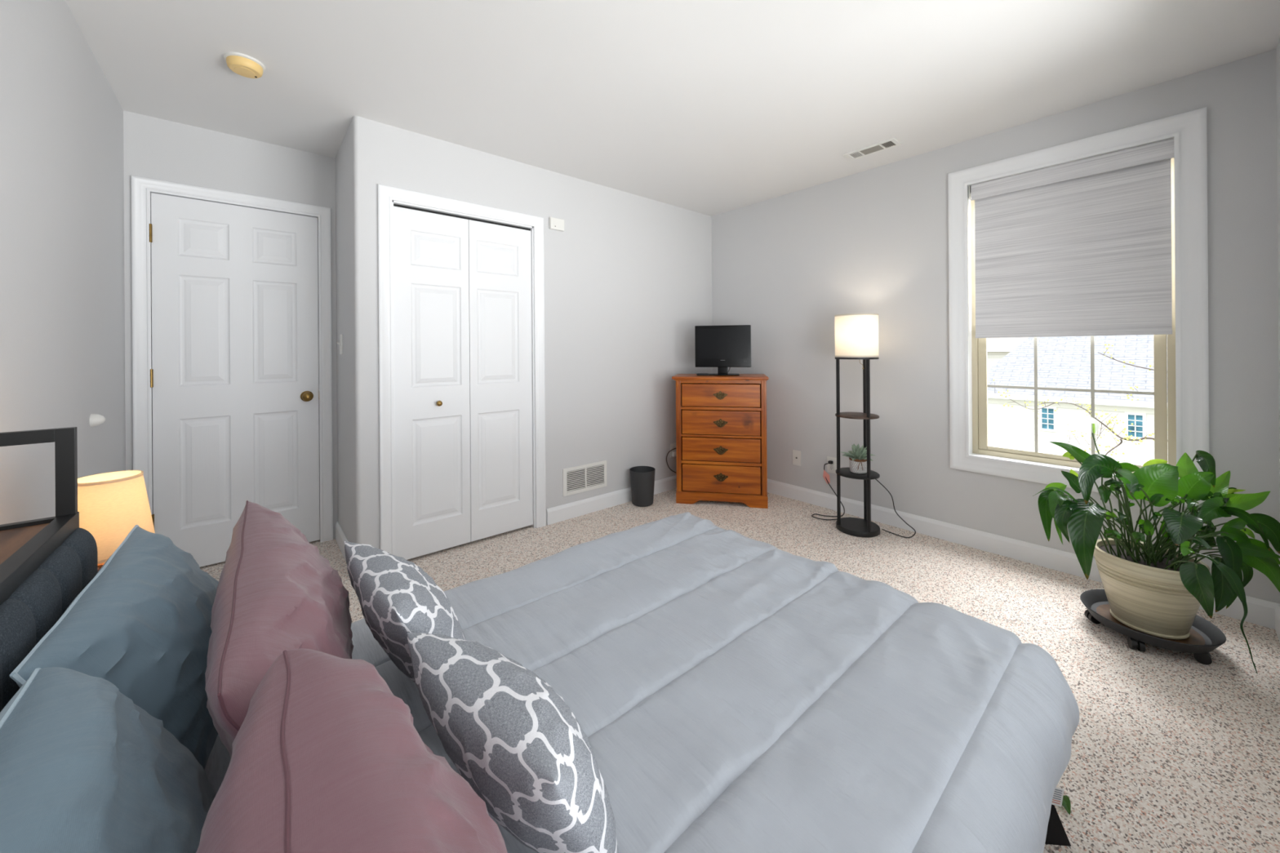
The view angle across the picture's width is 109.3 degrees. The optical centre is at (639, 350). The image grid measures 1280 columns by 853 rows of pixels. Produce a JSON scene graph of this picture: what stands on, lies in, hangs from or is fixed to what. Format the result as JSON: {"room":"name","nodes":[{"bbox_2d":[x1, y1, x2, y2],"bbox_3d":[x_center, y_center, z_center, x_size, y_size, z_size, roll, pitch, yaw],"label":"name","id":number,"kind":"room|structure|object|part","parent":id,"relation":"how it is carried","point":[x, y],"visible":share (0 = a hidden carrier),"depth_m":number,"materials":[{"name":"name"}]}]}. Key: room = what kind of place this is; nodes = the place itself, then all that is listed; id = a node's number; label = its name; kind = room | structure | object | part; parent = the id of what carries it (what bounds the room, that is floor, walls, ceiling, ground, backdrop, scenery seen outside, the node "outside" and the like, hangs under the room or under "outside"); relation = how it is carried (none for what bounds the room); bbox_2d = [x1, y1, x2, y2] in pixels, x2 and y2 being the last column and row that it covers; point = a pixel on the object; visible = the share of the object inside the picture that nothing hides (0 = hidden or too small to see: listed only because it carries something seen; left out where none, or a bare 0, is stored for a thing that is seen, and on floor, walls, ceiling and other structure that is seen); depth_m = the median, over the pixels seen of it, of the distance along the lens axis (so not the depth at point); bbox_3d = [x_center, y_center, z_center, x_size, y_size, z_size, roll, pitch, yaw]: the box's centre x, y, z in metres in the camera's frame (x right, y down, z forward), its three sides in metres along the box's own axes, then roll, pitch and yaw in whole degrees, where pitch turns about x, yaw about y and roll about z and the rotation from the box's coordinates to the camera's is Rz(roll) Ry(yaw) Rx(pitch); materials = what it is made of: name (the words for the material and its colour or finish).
{"room":"bedroom","nodes":[
{"label":"bedroom","id":0,"kind":"room"},
{"bbox_2d":[0,0,125,524],"bbox_3d":[-1.541,-0.017,0.950,0.120,2.440,4.273,0,0,-41],"label":"wall","id":1,"kind":"structure","parent":0,"point":[62,290],"depth_m":1.50,"materials":[{"name":"paint"}]},
{"bbox_2d":[89,413,105,426],"bbox_3d":[-2.199,0.283,1.844,0.038,0.052,0.052,0,0,-41],"label":"bumper cover","id":2,"kind":"object","parent":1,"relation":"attached to","point":[95,420],"visible":1,"depth_m":1.83,"materials":[{"name":"white plastic"}]},
{"bbox_2d":[123,110,337,538],"bbox_3d":[-1.197,-0.019,3.633,3.890,2.440,0.110,0,0,-41],"label":"wall","id":3,"kind":"structure","parent":0,"point":[154,148],"depth_m":2.56,"materials":[{"name":"paint"}]},
{"bbox_2d":[131,175,333,542],"bbox_3d":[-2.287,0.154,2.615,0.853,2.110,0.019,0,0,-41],"label":"trim","id":4,"kind":"structure","parent":3,"relation":"attached to","point":[141,187],"depth_m":2.42,"materials":[{"name":"white paint"}]},
{"bbox_2d":[148,192,319,567],"bbox_3d":[-2.289,0.182,2.613,0.731,2.029,0.104,0,0,-41],"label":"door","id":5,"kind":"structure","parent":3,"relation":"in","point":[234,371],"depth_m":2.59,"materials":[{"name":"white paint"},{"name":"aged brass"}]},
{"bbox_3d":[-2.047,0.286,2.795,0.066,0.066,0.068,0,0,-41],"label":"knob","id":6,"kind":"part","parent":5,"relation":"part of","materials":[{"name":"gold metal"}]},
{"bbox_2d":[335,115,380,549],"bbox_3d":[-1.680,-0.015,2.691,0.115,2.440,0.695,0,0,-41],"label":"wall","id":7,"kind":"structure","parent":0,"point":[357,158],"depth_m":2.44,"materials":[{"name":"paint"}]},
{"bbox_2d":[337,333,342,354],"bbox_3d":[-1.814,-0.035,2.741,0.024,0.121,0.076,0,0,-41],"label":"light switch","id":8,"kind":"object","parent":7,"relation":"attached to","point":[340,344],"visible":1,"depth_m":2.73,"materials":[{"name":"white plastic"}]},
{"bbox_3d":[-1.808,-0.035,2.747,0.006,0.121,0.076,0,0,-41],"label":"plate","id":9,"kind":"part","parent":8,"relation":"part of","materials":[{"name":"white plastic"}]},
{"bbox_2d":[335,520,348,561],"bbox_3d":[-1.727,1.151,2.656,0.014,0.108,0.675,0,0,-41],"label":"baseboard","id":10,"kind":"structure","parent":7,"relation":"attached to","point":[340,537],"depth_m":2.75,"materials":[{"name":"white paint"}]},
{"bbox_2d":[378,122,712,508],"bbox_3d":[-0.402,-0.025,3.398,2.747,2.440,0.110,0,0,-41],"label":"wall","id":11,"kind":"structure","parent":0,"point":[628,277],"depth_m":3.41,"materials":[{"name":"paint"}]},
{"bbox_2d":[377,183,546,555],"bbox_3d":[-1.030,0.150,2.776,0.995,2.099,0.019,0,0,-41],"label":"trim","id":12,"kind":"structure","parent":11,"relation":"attached to","point":[385,193],"depth_m":2.49,"materials":[{"name":"white paint"}]},
{"bbox_2d":[393,204,530,231],"bbox_3d":[-1.072,-0.811,2.817,0.839,0.018,0.030,0,0,-41],"label":"door track","id":13,"kind":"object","parent":11,"relation":"attached to","point":[394,205],"depth_m":2.77,"materials":[{"name":"black metal"}]},
{"bbox_2d":[393,206,533,559],"bbox_3d":[-1.046,0.189,2.794,0.835,1.983,0.070,0,0,-41],"label":"door","id":14,"kind":"structure","parent":11,"relation":"in","point":[463,357],"depth_m":2.76,"materials":[{"name":"white wood"}]},
{"bbox_3d":[-1.176,0.312,2.659,0.033,0.033,0.036,0,0,-41],"label":"knob","id":15,"kind":"part","parent":14,"relation":"part of","materials":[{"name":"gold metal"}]},
{"bbox_2d":[549,217,564,231],"bbox_3d":[-0.579,-0.876,3.162,0.110,0.080,0.027,0,0,-41],"label":"sensor","id":16,"kind":"object","parent":11,"relation":"attached to","point":[555,224],"visible":1,"depth_m":3.15,"materials":[{"name":"white plastic"}]},
{"bbox_2d":[562,460,606,497],"bbox_3d":[-0.398,0.933,3.319,0.380,0.195,0.008,0,0,-41],"label":"air vent","id":17,"kind":"object","parent":11,"relation":"in","point":[584,477],"visible":1,"depth_m":3.31,"materials":[{"name":"white plastic"}]},
{"bbox_2d":[546,475,676,524],"bbox_3d":[0.021,1.139,3.672,1.732,0.108,0.014,0,0,-41],"label":"baseboard","id":18,"kind":"structure","parent":11,"relation":"attached to","point":[585,506],"depth_m":3.37,"materials":[{"name":"white paint"}]},
{"bbox_2d":[666,448,676,473],"bbox_3d":[0.280,0.949,3.862,0.169,0.235,0.045,0,0,-41],"label":"power adapter","id":19,"kind":"object","parent":11,"relation":"attached to","point":[673,453],"visible":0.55,"depth_m":3.85,"materials":[{"name":"white plastic"}]},
{"bbox_2d":[670,443,675,457],"bbox_3d":[0.287,0.862,3.905,0.072,0.118,0.009,0,0,-41],"label":"wall outlet","id":20,"kind":"object","parent":11,"relation":"attached to","point":[673,446],"visible":0.67,"depth_m":3.89,"materials":[{"name":"white plastic"}]},
{"bbox_2d":[65,0,1279,216],"bbox_3d":[-0.072,-1.297,2.215,4.010,0.100,4.273,0,0,-41],"label":"ceiling","id":21,"kind":"structure","parent":0,"point":[711,108],"depth_m":2.02,"materials":[{"name":"white paint"}]},
{"bbox_2d":[223,51,265,78],"bbox_3d":[-1.695,-1.214,1.949,0.136,0.042,0.136,0,0,-41],"label":"smoke detector","id":22,"kind":"object","parent":21,"relation":"attached to","point":[245,65],"visible":1,"depth_m":1.92,"materials":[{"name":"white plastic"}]},
{"bbox_2d":[843,137,901,160],"bbox_3d":[1.450,-1.254,2.841,0.124,0.007,0.300,0,0,-41],"label":"ceiling vent","id":23,"kind":"object","parent":21,"relation":"in","point":[891,143],"visible":1,"depth_m":2.83,"materials":[{"name":"white plastic"}]},
{"bbox_2d":[200,488,1279,852],"bbox_3d":[-0.054,1.243,2.215,4.010,0.100,4.273,0,0,-41],"label":"floor","id":24,"kind":"structure","parent":0,"point":[1172,752],"depth_m":1.67,"materials":[{"name":"carpet"}]},
{"bbox_2d":[0,426,1071,846],"bbox_3d":[-0.146,0.674,0.946,1.971,1.040,1.355,0,0,-41],"label":"bed","id":25,"kind":"object","parent":24,"relation":"on","point":[46,563],"visible":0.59,"depth_m":0.80,"materials":[{"name":"black wood"}]},
{"bbox_3d":[-1.254,0.268,0.880,0.206,0.212,0.018,0,0,-41],"label":"frame","id":26,"kind":"part","parent":25,"relation":"part of","materials":[{"name":"black metal"}]},
{"bbox_3d":[-0.749,0.353,0.432,0.026,0.034,1.354,0,0,-41],"label":"shelf rail","id":27,"kind":"part","parent":25,"relation":"part of","materials":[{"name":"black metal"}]},
{"bbox_2d":[204,511,1079,852],"bbox_3d":[0.004,0.873,1.087,1.698,0.339,1.384,0,0,-41],"label":"comforter","id":28,"kind":"object","parent":25,"relation":"on","point":[729,691],"visible":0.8,"depth_m":0.94,"materials":[{"name":"grey fabric"}]},
{"bbox_2d":[0,666,215,852],"bbox_3d":[-0.486,0.550,0.367,0.229,0.315,0.663,0,0,-35],"label":"bed pillow","id":29,"kind":"object","parent":28,"relation":"on","point":[84,768],"visible":0.95,"depth_m":0.46,"materials":[{"name":"blue fabric"}]},
{"bbox_3d":[-0.523,0.565,0.338,0.070,0.323,0.649,-28,18,-36],"label":"panel","id":30,"kind":"part","parent":29,"relation":"part of","materials":[{"name":"blue fabric"}]},
{"bbox_2d":[9,524,218,769],"bbox_3d":[-0.884,0.547,0.840,0.208,0.327,0.555,0,0,-35],"label":"bed pillow","id":31,"kind":"object","parent":28,"relation":"on","point":[141,625],"visible":0.65,"depth_m":0.73,"materials":[{"name":"blue fabric"}]},
{"bbox_3d":[-0.915,0.562,0.818,0.068,0.336,0.536,-32,20,-31],"label":"panel","id":32,"kind":"part","parent":31,"relation":"part of","materials":[{"name":"blue fabric"}]},
{"bbox_2d":[204,500,353,759],"bbox_3d":[-0.643,0.526,0.829,0.213,0.358,0.728,0,0,-34],"label":"bed pillow","id":33,"kind":"object","parent":28,"relation":"on","point":[276,593],"visible":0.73,"depth_m":0.71,"materials":[{"name":"pink fabric"}]},
{"bbox_2d":[195,648,507,852],"bbox_3d":[-0.201,0.523,0.341,0.232,0.358,0.560,0,0,-42],"label":"bed pillow","id":34,"kind":"object","parent":28,"relation":"on","point":[326,758],"visible":1,"depth_m":0.39,"materials":[{"name":"pink fabric"}]},
{"bbox_2d":[343,541,466,683],"bbox_3d":[-0.485,0.568,0.956,0.187,0.268,0.407,0,0,-43],"label":"throw cushion","id":35,"kind":"object","parent":28,"relation":"on","point":[397,597],"visible":0.64,"depth_m":0.85,"materials":[{"name":"grey fabric"}]},
{"bbox_2d":[407,632,618,852],"bbox_3d":[-0.194,0.578,0.672,0.378,0.245,0.179,0,0,39],"label":"throw cushion","id":36,"kind":"object","parent":28,"relation":"on","point":[504,730],"visible":0.98,"depth_m":0.57,"materials":[{"name":"grey fabric"}]},
{"bbox_2d":[1053,789,1062,799],"bbox_3d":[0.942,1.006,1.031,0.031,0.028,0.002,0,0,0],"label":"tag","id":37,"kind":"object","parent":28,"relation":"on","point":[1057,795],"depth_m":1.03,"materials":[{"name":"grey"}]},
{"bbox_2d":[629,466,655,506],"bbox_3d":[0.020,1.059,3.527,0.198,0.268,0.198,0,0,-41],"label":"waste bin","id":38,"kind":"object","parent":24,"relation":"on","point":[642,477],"visible":1,"depth_m":3.45,"materials":[{"name":"grey plastic"}]},
{"bbox_2d":[671,373,768,508],"bbox_3d":[0.645,0.695,3.654,0.727,0.986,0.427,0,0,11],"label":"dresser","id":39,"kind":"object","parent":24,"relation":"on","point":[722,455],"visible":1,"depth_m":3.47,"materials":[{"name":"orange wood"}]},
{"bbox_2d":[696,373,709,375],"bbox_3d":[0.502,0.195,3.631,0.100,0.017,0.048,0,0,3],"label":"media device","id":40,"kind":"object","parent":39,"relation":"on","point":[697,374],"visible":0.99,"depth_m":3.61,"materials":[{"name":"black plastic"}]},
{"bbox_3d":[0.611,0.345,3.455,0.112,0.068,0.024,0,0,11],"label":"handle","id":41,"kind":"part","parent":39,"relation":"part of","materials":[{"name":"gold metal"}]},
{"bbox_3d":[0.615,0.970,3.455,0.112,0.068,0.024,0,0,11],"label":"handle","id":42,"kind":"part","parent":39,"relation":"part of","materials":[{"name":"gold metal"}]},
{"bbox_3d":[0.614,0.765,3.455,0.112,0.068,0.024,0,0,11],"label":"handle","id":43,"kind":"part","parent":39,"relation":"part of","materials":[{"name":"gold metal"}]},
{"bbox_3d":[0.645,0.556,3.619,0.589,0.183,0.310,0,0,11],"label":"drawer","id":44,"kind":"part","parent":39,"relation":"part of","materials":[{"name":"orange wood"}]},
{"bbox_3d":[0.613,0.557,3.455,0.112,0.068,0.024,0,0,11],"label":"handle","id":45,"kind":"part","parent":39,"relation":"part of","materials":[{"name":"gold metal"}]},
{"bbox_3d":[0.643,0.346,3.619,0.589,0.172,0.310,0,0,11],"label":"drawer","id":46,"kind":"part","parent":39,"relation":"part of","materials":[{"name":"orange wood"}]},
{"bbox_3d":[0.648,0.986,3.619,0.589,0.206,0.310,0,0,11],"label":"drawer","id":47,"kind":"part","parent":39,"relation":"part of","materials":[{"name":"orange wood"}]},
{"bbox_3d":[0.646,0.762,3.619,0.589,0.176,0.310,0,0,11],"label":"drawer","id":48,"kind":"part","parent":39,"relation":"part of","materials":[{"name":"orange wood"}]},
{"bbox_2d":[694,324,751,375],"bbox_3d":[0.674,0.001,3.697,0.444,0.402,0.206,0,0,11],"label":"television","id":49,"kind":"object","parent":39,"relation":"on","point":[722,348],"visible":0.98,"depth_m":3.66,"materials":[{"name":"black plastic"}]},
{"bbox_2d":[811,313,915,537],"bbox_3d":[1.437,0.475,3.045,0.334,1.416,0.636,0,0,-33],"label":"floor lamp","id":50,"kind":"object","parent":24,"relation":"on","point":[856,335],"visible":0.98,"depth_m":2.91,"materials":[{"name":"black metal"}]},
{"bbox_3d":[1.308,0.604,2.995,0.017,1.100,0.017,0,0,-41],"label":"post","id":51,"kind":"part","parent":50,"relation":"part of","materials":[{"name":"black metal"}]},
{"bbox_3d":[1.425,-0.095,2.992,0.260,0.269,0.260,0,0,-41],"label":"lamp shade","id":52,"kind":"part","parent":50,"relation":"part of","materials":[{"name":"white fabric"}]},
{"bbox_3d":[1.424,-0.228,2.992,0.262,0.010,0.262,0,0,-41],"label":"shade trim","id":53,"kind":"part","parent":50,"relation":"part of","materials":[{"name":"beige fabric"}]},
{"bbox_2d":[835,412,879,419],"bbox_3d":[1.429,0.431,2.992,0.262,0.012,0.262,0,0,-41],"label":"shelf","id":54,"kind":"object","parent":50,"relation":"attached to","point":[858,415],"depth_m":2.94,"materials":[{"name":"brown wood"}]},
{"bbox_3d":[1.426,0.041,2.992,0.262,0.010,0.262,0,0,-41],"label":"shade trim","id":55,"kind":"part","parent":50,"relation":"part of","materials":[{"name":"beige fabric"}]},
{"bbox_2d":[841,443,874,473],"bbox_3d":[1.443,0.712,2.993,0.180,0.186,0.216,0,0,-11],"label":"potted succulent","id":56,"kind":"object","parent":50,"relation":"on","point":[858,460],"visible":0.94,"depth_m":2.97,"materials":[{"name":"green plant"}]},
{"bbox_2d":[835,466,879,479],"bbox_3d":[1.431,0.811,2.992,0.262,0.012,0.262,0,0,-41],"label":"shelf","id":57,"kind":"object","parent":50,"relation":"attached to","point":[844,472],"depth_m":2.93,"materials":[{"name":"black wood"}]},
{"bbox_2d":[849,457,866,473],"bbox_3d":[1.441,0.759,2.998,0.107,0.092,0.107,0,0,-41],"label":"pot","id":58,"kind":"object","parent":57,"relation":"on","point":[859,465],"depth_m":2.95,"materials":[{"name":"white ceramic"}]},
{"bbox_3d":[1.489,0.619,3.065,0.230,1.125,0.629,0,0,-41],"label":"cord","id":59,"kind":"part","parent":50,"relation":"part of","materials":[{"name":"black plastic"}]},
{"bbox_3d":[1.522,0.602,3.071,0.017,1.100,0.017,0,0,-41],"label":"post","id":60,"kind":"part","parent":50,"relation":"part of","materials":[{"name":"black metal"}]},
{"bbox_3d":[1.445,0.603,2.871,0.017,1.100,0.017,0,0,-41],"label":"post","id":61,"kind":"part","parent":50,"relation":"part of","materials":[{"name":"black metal"}]},
{"bbox_2d":[1062,795,1071,814],"bbox_3d":[1.098,1.167,1.172,0.028,0.020,0.046,0,0,-1],"label":"fallen leaf","id":62,"kind":"object","parent":24,"relation":"on","point":[1066,803],"visible":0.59,"depth_m":1.17,"materials":[{"name":"green plant"}]},
{"bbox_2d":[1080,589,1226,664],"bbox_3d":[2.089,1.133,1.870,0.398,0.090,0.398,0,0,-41],"label":"caddy","id":63,"kind":"object","parent":24,"relation":"on","point":[1205,637],"visible":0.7,"depth_m":1.78,"materials":[{"name":"plastic"}]},
{"bbox_2d":[1093,537,1209,639],"bbox_3d":[2.093,0.983,1.871,0.322,0.287,0.322,0,0,-41],"label":"planter","id":64,"kind":"object","parent":63,"relation":"on","point":[1145,594],"depth_m":1.80,"materials":[{"name":"beige ceramic"}]},
{"bbox_2d":[1032,417,1279,674],"bbox_3d":[2.026,0.704,1.821,0.909,0.846,0.538,0,0,20],"label":"peace lily","id":65,"kind":"object","parent":63,"relation":"on","point":[1157,589],"visible":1,"depth_m":1.77,"materials":[{"name":"plant"}]},
{"bbox_3d":[-1.483,0.903,1.187,0.233,0.600,0.400,0,0,-41],"label":"nightstand","id":66,"kind":"object","parent":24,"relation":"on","visible":0},
{"bbox_2d":[77,470,155,571],"bbox_3d":[-1.419,0.470,1.212,0.178,0.266,0.178,0,0,-41],"label":"table lamp","id":67,"kind":"object","parent":66,"relation":"on","point":[110,504],"visible":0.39,"depth_m":1.17,"materials":[{"name":"beige fabric"}]},
{"bbox_2d":[711,48,1279,604],"bbox_3d":[1.435,-0.037,3.456,0.120,2.440,4.213,0,0,-41],"label":"wall","id":68,"kind":"structure","parent":0,"point":[875,240],"depth_m":2.89,"materials":[{"name":"paint"}]},
{"bbox_2d":[792,449,800,466],"bbox_3d":[1.238,0.852,3.591,0.013,0.118,0.072,0,0,-41],"label":"cable jack","id":69,"kind":"object","parent":68,"relation":"attached to","point":[796,454],"visible":1,"depth_m":3.59,"materials":[{"name":"white plastic"}]},
{"bbox_2d":[826,456,836,473],"bbox_3d":[1.426,0.854,3.375,0.009,0.118,0.072,0,0,-41],"label":"wall outlet","id":70,"kind":"object","parent":68,"relation":"attached to","point":[832,468],"visible":0.98,"depth_m":3.37,"materials":[{"name":"white plastic"}]},
{"bbox_2d":[767,479,1279,629],"bbox_3d":[1.682,1.127,3.074,0.014,0.108,3.082,0,0,-41],"label":"baseboard","id":71,"kind":"structure","parent":68,"relation":"attached to","point":[1261,612],"depth_m":2.67,"materials":[{"name":"white paint"}]},
{"bbox_2d":[967,137,1176,475],"bbox_3d":[2.282,-0.183,2.464,0.118,1.641,0.825,0,0,-41],"label":"window","id":72,"kind":"structure","parent":68,"relation":"in","point":[1165,402],"depth_m":2.53,"materials":[{"name":"white paint"}]},
{"bbox_2d":[968,137,1173,337],"bbox_3d":[2.268,-0.533,2.450,0.060,0.920,0.806,0,0,-41],"label":"roller shade","id":73,"kind":"object","parent":72,"relation":"attached to","point":[1082,247],"visible":1,"depth_m":2.39,"materials":[{"name":"white fabric"}]},
{"bbox_3d":[2.312,0.201,2.488,0.024,0.798,0.751,0,0,-41],"label":"sash","id":74,"kind":"part","parent":72,"relation":"part of","materials":[{"name":"beige plastic"}]},
{"bbox_2d":[947,106,1208,506],"bbox_3d":[2.229,-0.182,2.419,0.019,1.812,0.996,0,0,-41],"label":"trim","id":75,"kind":"structure","parent":68,"relation":"attached to","point":[1188,130],"depth_m":2.12,"materials":[{"name":"white paint"}]},
{"bbox_2d":[1275,39,1279,522],"bbox_3d":[1.287,-0.036,0.637,3.770,2.440,0.120,0,0,-41],"label":"wall","id":76,"kind":"structure","parent":0,"point":[1277,49],"depth_m":1.89,"materials":[{"name":"paint"}]},
{"bbox_2d":[1275,604,1279,641],"bbox_3d":[1.252,1.130,0.688,3.742,0.108,0.014,0,0,-41],"label":"baseboard","id":77,"kind":"structure","parent":76,"relation":"attached to","point":[1277,607],"depth_m":1.87,"materials":[{"name":"white paint"}]},
{"label":"outside","id":78,"kind":"structure","parent":0,"visible":0},
{"bbox_3d":[15.778,4.282,20.050,130.000,0.200,130.000,0,0,-41],"label":"ground","id":79,"kind":"structure","parent":78,"visible":0},
{"bbox_2d":[986,337,1028,369],"bbox_3d":[21.504,0.292,35.630,10.000,7.700,19.000,0,0,-41],"label":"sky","id":80,"kind":"structure","parent":79,"relation":"on","point":[997,348],"depth_m":27.99,"materials":[{"name":"beige"}]},
{"bbox_2d":[987,334,1168,465],"bbox_3d":[19.642,1.522,13.880,8.520,5.266,14.574,0,0,-41],"label":"window view","id":81,"kind":"structure","parent":79,"relation":"on","point":[1063,362],"depth_m":15.04,"materials":[{"name":"beige"}]},
{"bbox_3d":[13.478,2.264,15.007,0.020,0.677,0.292,0,0,-41],"label":"pane","id":82,"kind":"part","parent":81,"relation":"part of","materials":[{"name":"blue glass"}]},
{"bbox_3d":[14.748,2.255,13.522,0.020,0.646,0.292,0,0,-41],"label":"pane","id":83,"kind":"part","parent":81,"relation":"part of","materials":[{"name":"blue glass"}]},
{"bbox_2d":[988,343,1168,461],"bbox_3d":[6.441,1.098,5.582,0.396,6.306,3.493,0,0,-41],"label":"tree","id":84,"kind":"object","parent":79,"relation":"on","point":[1145,437],"visible":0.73,"depth_m":5.92,"materials":[{"name":"brown plant"}]}
]}

